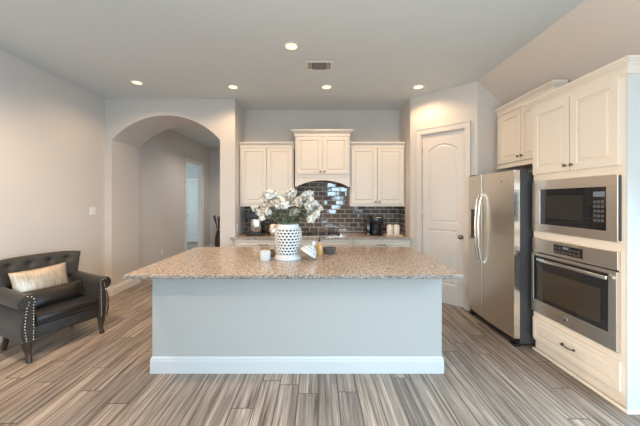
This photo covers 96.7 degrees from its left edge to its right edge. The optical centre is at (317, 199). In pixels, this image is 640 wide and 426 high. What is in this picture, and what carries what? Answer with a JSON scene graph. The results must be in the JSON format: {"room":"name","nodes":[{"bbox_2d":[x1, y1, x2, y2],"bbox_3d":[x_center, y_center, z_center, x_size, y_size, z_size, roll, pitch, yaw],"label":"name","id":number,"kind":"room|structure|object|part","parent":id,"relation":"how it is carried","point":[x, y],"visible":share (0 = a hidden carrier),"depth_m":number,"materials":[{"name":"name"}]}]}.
{"room":"kitchen","nodes":[
{"label":"kitchen","id":0,"kind":"room"},
{"bbox_2d":[0,49,104,275],"bbox_3d":[-3.400,-0.045,-0.065,0.100,3.090,9.070,0,0,0],"label":"wall","id":1,"kind":"structure","parent":0,"point":[52,128],"depth_m":3.54,"materials":[{"name":"paint"}]},
{"bbox_2d":[0,279,142,342],"bbox_3d":[-3.287,1.430,1.280,0.126,0.140,11.560,0,0,0],"label":"baseboard","id":2,"kind":"structure","parent":1,"relation":"attached to","point":[115,289],"depth_m":4.67,"materials":[{"name":"paint"}]},
{"bbox_2d":[90,207,95,214],"bbox_3d":[-3.345,0.165,4.230,0.010,0.116,0.118,0,0,0],"label":"light switch","id":3,"kind":"object","parent":1,"relation":"attached to","point":[92,209],"visible":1,"depth_m":4.23,"materials":[{"name":"white plastic"}]},
{"bbox_2d":[105,99,243,286],"bbox_3d":[-2.377,-0.045,4.815,2.145,3.090,0.690,0,0,0],"label":"wall","id":4,"kind":"structure","parent":0,"point":[129,123],"depth_m":4.47,"materials":[{"name":"paint"}]},
{"bbox_2d":[139,129,209,268],"bbox_3d":[-3.360,-0.045,6.980,0.100,3.090,3.640,0,0,0],"label":"wall","id":5,"kind":"structure","parent":0,"point":[162,156],"depth_m":6.17,"materials":[{"name":"paint"}]},
{"bbox_2d":[185,158,203,250],"bbox_3d":[-3.347,0.223,7.615,0.126,2.555,1.100,0,0,0],"label":"trim","id":6,"kind":"structure","parent":5,"relation":"attached to","point":[187,160],"depth_m":8.07,"materials":[{"name":"paint"}]},
{"bbox_2d":[187,163,197,177],"bbox_3d":[-4.955,-0.045,8.050,3.290,3.090,4.300,0,0,0],"label":"wall","id":7,"kind":"structure","parent":0,"point":[192,170],"depth_m":10.10,"materials":[{"name":"paint"}]},
{"bbox_2d":[187,181,197,241],"bbox_3d":[-4.320,0.409,10.041,0.800,2.158,0.109,0,0,0],"label":"door","id":8,"kind":"structure","parent":7,"relation":"in","point":[192,186],"depth_m":10.06,"materials":[{"name":"paint"}]},
{"bbox_2d":[187,178,197,180],"bbox_3d":[-4.320,0.367,10.137,0.960,2.265,0.126,0,0,0],"label":"trim","id":9,"kind":"structure","parent":7,"relation":"attached to","point":[188,179],"depth_m":10.08,"materials":[{"name":"paint"}]},
{"bbox_2d":[210,148,219,243],"bbox_3d":[-2.330,-0.045,8.750,1.960,3.090,0.100,0,0,0],"label":"wall","id":10,"kind":"structure","parent":0,"point":[214,152],"depth_m":8.70,"materials":[{"name":"paint"}]},
{"bbox_2d":[0,0,584,147],"bbox_3d":[-2.235,-1.640,2.800,8.730,0.100,14.800,0,0,0],"label":"ceiling","id":11,"kind":"structure","parent":0,"point":[379,50],"depth_m":2.91,"materials":[{"name":"paint"}]},
{"bbox_2d":[129,80,143,84],"bbox_3d":[-2.450,-1.587,3.850,0.172,0.007,0.172,0,0,0],"label":"recessed light","id":12,"kind":"object","parent":11,"relation":"in","point":[136,82],"visible":1,"depth_m":3.83,"materials":[{"name":"paint"}]},
{"bbox_2d":[227,84,238,89],"bbox_3d":[-1.195,-1.587,4.000,0.172,0.007,0.172,0,0,0],"label":"recessed light","id":13,"kind":"object","parent":11,"relation":"in","point":[234,87],"visible":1,"depth_m":4.00,"materials":[{"name":"paint"}]},
{"bbox_2d":[283,42,299,50],"bbox_3d":[-0.275,-1.587,2.940,0.172,0.007,0.172,0,0,0],"label":"recessed light","id":14,"kind":"object","parent":11,"relation":"in","point":[291,46],"visible":1,"depth_m":2.94,"materials":[{"name":"paint"}]},
{"bbox_2d":[305,61,333,69],"bbox_3d":[0.015,-1.585,3.365,0.330,0.009,0.220,0,0,0],"label":"ceiling vent","id":15,"kind":"object","parent":11,"relation":"in","point":[309,65],"visible":1,"depth_m":3.35,"materials":[{"name":"metal"}]},
{"bbox_2d":[320,84,332,89],"bbox_3d":[0.120,-1.587,4.000,0.172,0.007,0.172,0,0,0],"label":"recessed light","id":16,"kind":"object","parent":11,"relation":"in","point":[326,87],"visible":1,"depth_m":4.00,"materials":[{"name":"paint"}]},
{"bbox_2d":[412,84,424,89],"bbox_3d":[1.410,-1.587,4.000,0.172,0.007,0.172,0,0,0],"label":"recessed light","id":17,"kind":"object","parent":11,"relation":"in","point":[416,87],"visible":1,"depth_m":4.00,"materials":[{"name":"paint"}]},
{"bbox_2d":[0,242,639,425],"bbox_3d":[-1.800,1.550,2.800,9.600,0.100,14.800,0,0,0],"label":"floor","id":18,"kind":"structure","parent":0,"point":[77,375],"depth_m":2.24,"materials":[{"name":"brown wood"}]},
{"bbox_2d":[0,251,110,363],"bbox_3d":[-2.829,1.051,3.026,0.671,0.912,0.804,0,0,22],"label":"armchair","id":19,"kind":"object","parent":18,"relation":"on","point":[20,322],"visible":0.62,"depth_m":2.88,"materials":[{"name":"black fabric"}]},
{"bbox_3d":[-3.106,1.399,2.836,0.114,0.216,0.062,0,0,22],"label":"leg","id":20,"kind":"part","parent":19,"relation":"part of","materials":[{"name":"brown wood"}]},
{"bbox_3d":[-2.922,1.078,2.703,0.585,0.464,0.135,0,0,22],"label":"arm","id":21,"kind":"part","parent":19,"relation":"part of","materials":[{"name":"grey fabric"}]},
{"bbox_3d":[-2.686,1.398,2.628,0.092,0.210,0.080,0,0,22],"label":"leg","id":22,"kind":"part","parent":19,"relation":"part of","materials":[{"name":"brown wood"}]},
{"bbox_3d":[-2.643,1.087,2.609,0.015,0.424,0.083,0,0,22],"label":"nailhead trim","id":23,"kind":"part","parent":19,"relation":"part of","materials":[{"name":"metal"}]},
{"bbox_2d":[8,262,68,292],"bbox_3d":[-2.913,0.851,2.998,0.133,0.298,0.485,0,0,19],"label":"throw pillow","id":24,"kind":"object","parent":19,"relation":"on","point":[49,276],"visible":0.76,"depth_m":2.95,"materials":[{"name":"beige fabric"}]},
{"bbox_3d":[-3.045,0.882,3.113,0.204,0.575,0.760,0,0,22],"label":"backrest","id":25,"kind":"part","parent":19,"relation":"part of","materials":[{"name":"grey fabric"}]},
{"bbox_2d":[22,279,83,308],"bbox_3d":[-2.769,0.995,3.002,0.131,0.180,0.501,0,0,23],"label":"throw pillow","id":26,"kind":"object","parent":19,"relation":"on","point":[58,293],"visible":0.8,"depth_m":2.97,"materials":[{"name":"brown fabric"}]},
{"bbox_2d":[35,296,96,324],"bbox_3d":[-2.751,1.134,2.994,0.465,0.098,0.536,0,0,22],"label":"seat cushion","id":27,"kind":"object","parent":19,"relation":"on","point":[52,313],"depth_m":2.90,"materials":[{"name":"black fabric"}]},
{"bbox_3d":[-2.774,1.248,3.003,0.475,0.125,0.620,0,0,22],"label":"seat frame","id":28,"kind":"part","parent":19,"relation":"part of","materials":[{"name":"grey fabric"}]},
{"bbox_3d":[-2.672,1.078,3.323,0.585,0.464,0.135,0,0,22],"label":"arm","id":29,"kind":"part","parent":19,"relation":"part of","materials":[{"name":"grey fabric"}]},
{"bbox_3d":[-2.450,1.398,3.212,0.092,0.210,0.080,0,0,22],"label":"leg","id":30,"kind":"part","parent":19,"relation":"part of","materials":[{"name":"brown wood"}]},
{"bbox_3d":[-2.406,1.087,3.196,0.015,0.424,0.083,0,0,22],"label":"nailhead trim","id":31,"kind":"part","parent":19,"relation":"part of","materials":[{"name":"metal"}]},
{"bbox_2d":[213,215,219,246],"bbox_3d":[-2.913,0.966,8.341,0.319,1.068,0.271,0,0,-43],"label":"floor vase","id":32,"kind":"object","parent":18,"relation":"on","point":[217,236],"visible":0.74,"depth_m":8.28,"materials":[{"name":"brown wood"}]},
{"bbox_2d":[235,239,275,246],"bbox_3d":[-0.849,1.055,4.707,0.898,0.890,0.662,0,0,0],"label":"base cabinet","id":33,"kind":"object","parent":18,"relation":"on","point":[238,242],"visible":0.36,"depth_m":4.42,"materials":[{"name":"paint"}]},
{"bbox_2d":[230,233,410,238],"bbox_3d":[0.041,0.593,4.717,2.802,0.030,0.644,0,0,0],"label":"countertop","id":34,"kind":"structure","parent":33,"relation":"on","point":[345,235],"depth_m":4.39,"materials":[{"name":"stone"}]},
{"bbox_2d":[246,211,265,235],"bbox_3d":[-1.018,0.386,4.692,0.313,0.384,0.315,0,0,0],"label":"coffee maker","id":35,"kind":"object","parent":34,"relation":"on","point":[257,228],"visible":0.79,"depth_m":4.58,"materials":[{"name":"black plastic"}]},
{"bbox_2d":[264,221,277,235],"bbox_3d":[-0.751,0.460,4.711,0.229,0.236,0.189,0,0,34],"label":"kettle","id":36,"kind":"object","parent":34,"relation":"on","point":[272,225],"visible":0.87,"depth_m":4.63,"materials":[{"name":"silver metal"}]},
{"bbox_2d":[302,231,342,236],"bbox_3d":[0.062,0.559,4.725,0.675,0.038,0.490,0,0,0],"label":"gas cooktop","id":37,"kind":"object","parent":34,"relation":"in","point":[305,233],"visible":0.99,"depth_m":4.67,"materials":[{"name":"metal"}]},
{"bbox_2d":[365,215,382,235],"bbox_3d":[0.928,0.419,4.689,0.276,0.318,0.302,0,0,0],"label":"coffee machine","id":38,"kind":"object","parent":34,"relation":"on","point":[373,223],"visible":1,"depth_m":4.64,"materials":[{"name":"black plastic"}]},
{"bbox_3d":[1.215,0.566,4.600,0.260,0.024,0.180,0,0,0],"label":"serving tray","id":39,"kind":"object","parent":34,"relation":"on","visible":0},
{"bbox_2d":[387,224,392,234],"bbox_3d":[1.162,0.475,4.600,0.102,0.181,0.102,0,0,0],"label":"canister","id":40,"kind":"object","parent":39,"relation":"on","point":[389,227],"visible":0.97,"depth_m":4.56,"materials":[{"name":"beige ceramic"}]},
{"bbox_2d":[393,224,399,234],"bbox_3d":[1.268,0.475,4.600,0.102,0.181,0.102,0,0,0],"label":"canister","id":41,"kind":"object","parent":39,"relation":"on","point":[396,228],"visible":0.98,"depth_m":4.56,"materials":[{"name":"beige ceramic"}]},
{"bbox_2d":[150,279,443,373],"bbox_3d":[-0.181,1.058,2.985,2.541,0.883,1.058,0,0,0],"label":"kitchen island","id":42,"kind":"object","parent":18,"relation":"on","point":[200,326],"visible":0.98,"depth_m":2.47,"materials":[{"name":"paint"}]},
{"bbox_3d":[-0.475,0.960,2.468,0.072,0.072,0.004,0,0,0],"label":"blank plate","id":43,"kind":"part","parent":42,"relation":"part of","materials":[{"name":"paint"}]},
{"bbox_2d":[122,247,464,278],"bbox_3d":[-0.194,0.601,2.883,2.671,0.030,1.340,0,0,0],"label":"island countertop","id":44,"kind":"structure","parent":42,"relation":"on","point":[197,262],"depth_m":2.54,"materials":[{"name":"stone"}]},
{"bbox_2d":[260,250,270,260],"bbox_3d":[-0.515,0.541,2.775,0.104,0.090,0.104,0,0,0],"label":"candle jar","id":45,"kind":"object","parent":44,"relation":"on","point":[264,254],"visible":1,"depth_m":2.73,"materials":[{"name":"white wax"}]},
{"bbox_2d":[270,249,274,256],"bbox_3d":[-0.478,0.550,2.950,0.072,0.072,0.072,0,0,0],"label":"pot","id":46,"kind":"object","parent":44,"relation":"on","point":[271,250],"visible":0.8,"depth_m":2.93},
{"bbox_2d":[274,223,301,260],"bbox_3d":[-0.300,0.412,2.860,0.274,0.347,0.273,0,0,16],"label":"vase","id":47,"kind":"object","parent":44,"relation":"on","point":[287,237],"visible":0.99,"depth_m":2.76,"materials":[{"name":"white ceramic"}]},
{"bbox_2d":[251,188,322,224],"bbox_3d":[-0.322,0.204,2.856,0.757,0.646,0.307,0,0,0],"label":"flower bouquet","id":48,"kind":"object","parent":47,"relation":"in","point":[283,201],"visible":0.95,"depth_m":2.83,"materials":[{"name":"white plant"}]},
{"bbox_2d":[300,241,316,258],"bbox_3d":[-0.095,0.494,2.800,0.172,0.171,0.185,0,0,0],"label":"lid","id":49,"kind":"object","parent":44,"relation":"on","point":[309,249],"visible":1,"depth_m":2.74,"materials":[{"name":"white ceramic"}]},
{"bbox_2d":[316,236,324,254],"bbox_3d":[0.018,0.489,3.067,0.076,0.194,0.085,0,0,-45],"label":"soap bottle","id":50,"kind":"object","parent":44,"relation":"on","point":[319,248],"visible":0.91,"depth_m":3.04,"materials":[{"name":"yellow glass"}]},
{"bbox_2d":[323,246,335,253],"bbox_3d":[0.125,0.554,3.130,0.154,0.063,0.153,0,0,0],"label":"glass bowl","id":51,"kind":"object","parent":44,"relation":"on","point":[327,250],"visible":1,"depth_m":3.08,"materials":[{"name":"glass"}]},
{"bbox_3d":[-0.181,1.429,2.985,2.541,0.143,1.058,0,0,0],"label":"island baseboard","id":52,"kind":"part","parent":42,"relation":"part of","materials":[{"name":"paint"}]},
{"bbox_2d":[300,239,352,246],"bbox_3d":[0.071,1.055,4.711,0.938,0.890,0.654,0,0,0],"label":"base cabinet","id":53,"kind":"object","parent":18,"relation":"on","point":[325,242],"visible":0.04,"depth_m":4.42,"materials":[{"name":"paint"}]},
{"bbox_2d":[353,239,409,246],"bbox_3d":[0.990,1.055,4.707,0.896,0.890,0.662,0,0,0],"label":"base cabinet","id":54,"kind":"object","parent":18,"relation":"on","point":[356,242],"visible":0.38,"depth_m":4.42,"materials":[{"name":"paint"}]},
{"bbox_2d":[469,169,535,345],"bbox_3d":[2.343,0.589,3.344,0.878,1.822,0.883,0,0,0],"label":"refrigerator","id":55,"kind":"object","parent":18,"relation":"on","point":[501,233],"visible":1,"depth_m":3.05,"materials":[{"name":"silver metal"}]},
{"bbox_3d":[2.023,0.555,3.614,0.079,1.720,0.342,0,0,0],"label":"freezer door","id":56,"kind":"part","parent":55,"relation":"part of","materials":[{"name":"silver metal"}]},
{"bbox_3d":[1.949,0.345,3.472,0.090,0.840,0.026,0,0,0],"label":"handle","id":57,"kind":"part","parent":55,"relation":"part of","materials":[{"name":"metal"}]},
{"bbox_3d":[1.949,0.345,3.408,0.090,0.840,0.026,0,0,0],"label":"handle","id":58,"kind":"part","parent":55,"relation":"part of","materials":[{"name":"metal"}]},
{"bbox_3d":[2.022,0.555,3.171,0.080,1.720,0.532,0,0,0],"label":"fridge door","id":59,"kind":"part","parent":55,"relation":"part of","materials":[{"name":"silver metal"}]},
{"bbox_2d":[523,55,639,413],"bbox_3d":[2.464,0.255,2.437,0.692,2.490,0.991,0,0,0],"label":"tall cabinet","id":60,"kind":"object","parent":18,"relation":"on","point":[589,125],"visible":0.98,"depth_m":2.18,"materials":[{"name":"paint"}]},
{"bbox_3d":[2.167,-0.572,2.653,0.020,0.640,0.414,0,0,0],"label":"door","id":61,"kind":"part","parent":60,"relation":"part of","materials":[{"name":"paint"}]},
{"bbox_2d":[531,237,620,352],"bbox_3d":[2.393,0.737,2.451,0.570,0.723,0.817,0,0,0],"label":"wall oven","id":62,"kind":"object","parent":60,"relation":"in","point":[577,287],"visible":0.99,"depth_m":2.33,"materials":[{"name":"silver metal"}]},
{"bbox_3d":[2.127,0.574,2.421,0.037,0.028,0.667,0,0,0],"label":"handle","id":63,"kind":"part","parent":62,"relation":"part of","materials":[{"name":"metal"}]},
{"bbox_3d":[2.164,0.442,2.451,0.025,0.133,0.817,0,0,0],"label":"control panel","id":64,"kind":"part","parent":62,"relation":"part of","materials":[{"name":"silver metal"}]},
{"bbox_2d":[538,252,618,271],"bbox_3d":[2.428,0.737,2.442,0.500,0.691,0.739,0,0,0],"label":"handle","id":65,"kind":"object","parent":62,"relation":"in","point":[538,252],"depth_m":2.36,"materials":[{"name":"silver metal"}]},
{"bbox_2d":[532,174,621,241],"bbox_3d":[2.390,0.059,2.450,0.476,0.493,0.821,0,0,0],"label":"microwave","id":66,"kind":"object","parent":60,"relation":"in","point":[590,207],"visible":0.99,"depth_m":2.34,"materials":[{"name":"silver metal"}]},
{"bbox_3d":[2.167,0.066,2.504,0.019,0.332,0.512,0,0,0],"label":"glass door","id":67,"kind":"part","parent":66,"relation":"part of","materials":[{"name":"black glass"}]},
{"bbox_3d":[2.167,0.066,2.185,0.019,0.332,0.120,0,0,0],"label":"control panel","id":68,"kind":"part","parent":66,"relation":"part of","materials":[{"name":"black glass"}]},
{"bbox_3d":[2.167,1.268,2.447,0.020,0.213,0.825,0,0,0],"label":"drawer","id":69,"kind":"part","parent":60,"relation":"part of","materials":[{"name":"paint"}]},
{"bbox_3d":[2.298,-0.938,2.437,0.360,0.105,0.991,0,0,0],"label":"crown moulding","id":70,"kind":"part","parent":60,"relation":"part of","materials":[{"name":"paint"}]},
{"bbox_3d":[2.488,1.490,2.430,0.644,0.020,0.883,0,0,0],"label":"shoe moulding","id":71,"kind":"part","parent":60,"relation":"part of","materials":[{"name":"paint"}]},
{"bbox_3d":[2.167,-0.572,2.241,0.020,0.640,0.396,0,0,0],"label":"door","id":72,"kind":"part","parent":60,"relation":"part of","materials":[{"name":"paint"}]},
{"bbox_3d":[2.494,0.300,2.007,0.632,2.400,0.012,0,0,0],"label":"panel","id":73,"kind":"part","parent":60,"relation":"part of","materials":[{"name":"paint"}]},
{"bbox_2d":[244,110,399,205],"bbox_3d":[0.122,-0.045,5.100,2.855,3.090,0.120,0,0,0],"label":"wall","id":74,"kind":"structure","parent":0,"point":[259,125],"depth_m":5.04,"materials":[{"name":"paint"}]},
{"bbox_2d":[239,142,294,205],"bbox_3d":[-0.848,-0.424,4.844,0.892,1.061,0.368,0,0,0],"label":"upper cabinet","id":75,"kind":"object","parent":74,"relation":"attached to","point":[264,166],"visible":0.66,"depth_m":4.69,"materials":[{"name":"paint"}]},
{"bbox_3d":[-1.063,-0.394,4.699,0.418,0.923,0.020,0,0,0],"label":"door","id":76,"kind":"part","parent":75,"relation":"part of","materials":[{"name":"paint"}]},
{"bbox_3d":[-0.848,-0.909,4.688,0.892,0.092,0.045,0,0,0],"label":"crown moulding","id":77,"kind":"part","parent":75,"relation":"part of","materials":[{"name":"paint"}]},
{"bbox_3d":[-0.633,-0.394,4.699,0.418,0.923,0.020,0,0,0],"label":"door","id":78,"kind":"part","parent":75,"relation":"part of","materials":[{"name":"paint"}]},
{"bbox_2d":[291,129,353,187],"bbox_3d":[0.072,-0.675,4.794,1.008,0.920,0.468,0,0,0],"label":"upper cabinet","id":79,"kind":"object","parent":74,"relation":"attached to","point":[320,154],"visible":1,"depth_m":4.60,"materials":[{"name":"paint"}]},
{"bbox_3d":[-0.142,-0.724,4.609,0.416,0.603,0.020,0,0,0],"label":"door","id":80,"kind":"part","parent":79,"relation":"part of","materials":[{"name":"paint"}]},
{"bbox_3d":[0.072,-1.084,4.794,1.008,0.102,0.468,0,0,0],"label":"crown moulding","id":81,"kind":"part","parent":79,"relation":"part of","materials":[{"name":"paint"}]},
{"bbox_3d":[0.286,-0.724,4.609,0.416,0.603,0.020,0,0,0],"label":"door","id":82,"kind":"part","parent":79,"relation":"part of","materials":[{"name":"paint"}]},
{"bbox_2d":[244,180,404,234],"bbox_3d":[0.072,0.088,4.880,2.744,0.976,0.319,0,0,0],"label":"tile backsplash","id":83,"kind":"structure","parent":74,"relation":"attached to","point":[335,215],"depth_m":5.03,"materials":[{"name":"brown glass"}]},
{"bbox_2d":[348,142,404,205],"bbox_3d":[0.981,-0.424,4.844,0.906,1.061,0.368,0,0,0],"label":"upper cabinet","id":84,"kind":"object","parent":74,"relation":"attached to","point":[377,169],"visible":0.94,"depth_m":4.69,"materials":[{"name":"paint"}]},
{"bbox_3d":[0.762,-0.394,4.699,0.425,0.923,0.020,0,0,0],"label":"door","id":85,"kind":"part","parent":84,"relation":"part of","materials":[{"name":"paint"}]},
{"bbox_3d":[0.981,0.092,4.708,0.906,0.028,0.028,0,0,0],"label":"light rail","id":86,"kind":"part","parent":84,"relation":"part of","materials":[{"name":"paint"}]},
{"bbox_3d":[0.981,-0.909,4.688,0.906,0.092,0.045,0,0,0],"label":"crown moulding","id":87,"kind":"part","parent":84,"relation":"part of","materials":[{"name":"paint"}]},
{"bbox_3d":[1.200,-0.394,4.699,0.425,0.923,0.020,0,0,0],"label":"door","id":88,"kind":"part","parent":84,"relation":"part of","materials":[{"name":"paint"}]},
{"bbox_2d":[400,99,409,236],"bbox_3d":[1.498,-0.045,4.745,0.105,3.090,0.590,0,0,0],"label":"wall","id":89,"kind":"structure","parent":0,"point":[405,110],"depth_m":4.64,"materials":[{"name":"paint"}]},
{"bbox_2d":[410,81,476,310],"bbox_3d":[1.823,-0.045,4.161,0.943,3.090,0.100,0,0,44],"label":"wall","id":90,"kind":"structure","parent":0,"point":[456,104],"depth_m":4.14,"materials":[{"name":"paint"}]},
{"bbox_2d":[422,130,463,307],"bbox_3d":[1.796,0.257,4.124,0.595,2.463,0.106,0,0,44],"label":"door","id":91,"kind":"structure","parent":90,"relation":"in","point":[443,153],"depth_m":4.09,"materials":[{"name":"paint"}]},
{"bbox_2d":[416,120,470,310],"bbox_3d":[1.821,0.212,4.145,0.758,2.575,0.126,0,0,44],"label":"trim","id":92,"kind":"structure","parent":90,"relation":"attached to","point":[466,125],"depth_m":3.96,"materials":[{"name":"paint"}]},
{"bbox_2d":[477,81,528,174],"bbox_3d":[2.475,-0.045,3.850,0.690,3.090,0.100,0,0,0],"label":"wall","id":93,"kind":"structure","parent":0,"point":[487,103],"depth_m":3.80,"materials":[{"name":"paint"}]},
{"bbox_2d":[478,0,639,104],"bbox_3d":[2.525,-1.265,0.000,0.790,0.850,9.200,0,0,0],"label":"ceiling","id":94,"kind":"structure","parent":0,"point":[595,34],"depth_m":2.60,"materials":[{"name":"paint"}]},
{"bbox_3d":[2.870,-0.045,0.000,0.100,3.090,9.200,0,0,0],"label":"wall","id":95,"kind":"structure","parent":0,"visible":0},
{"bbox_2d":[494,80,567,169],"bbox_3d":[2.572,-0.802,3.312,0.456,0.795,0.955,0,0,0],"label":"upper cabinet","id":96,"kind":"object","parent":95,"relation":"attached to","point":[515,120],"visible":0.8,"depth_m":3.39,"materials":[{"name":"paint"}]},
{"bbox_3d":[2.385,-0.770,3.556,0.020,0.610,0.428,0,0,0],"label":"door","id":97,"kind":"part","parent":96,"relation":"part of","materials":[{"name":"paint"}]},
{"bbox_3d":[2.394,-0.420,3.337,0.022,0.030,0.905,0,0,0],"label":"light rail","id":98,"kind":"part","parent":96,"relation":"part of","materials":[{"name":"paint"}]},
{"bbox_3d":[2.385,-0.770,3.119,0.020,0.610,0.428,0,0,0],"label":"door","id":99,"kind":"part","parent":96,"relation":"part of","materials":[{"name":"paint"}]},
{"bbox_3d":[2.420,-1.150,3.312,0.150,0.100,0.955,0,0,0],"label":"crown moulding","id":100,"kind":"part","parent":96,"relation":"part of","materials":[{"name":"paint"}]}
]}

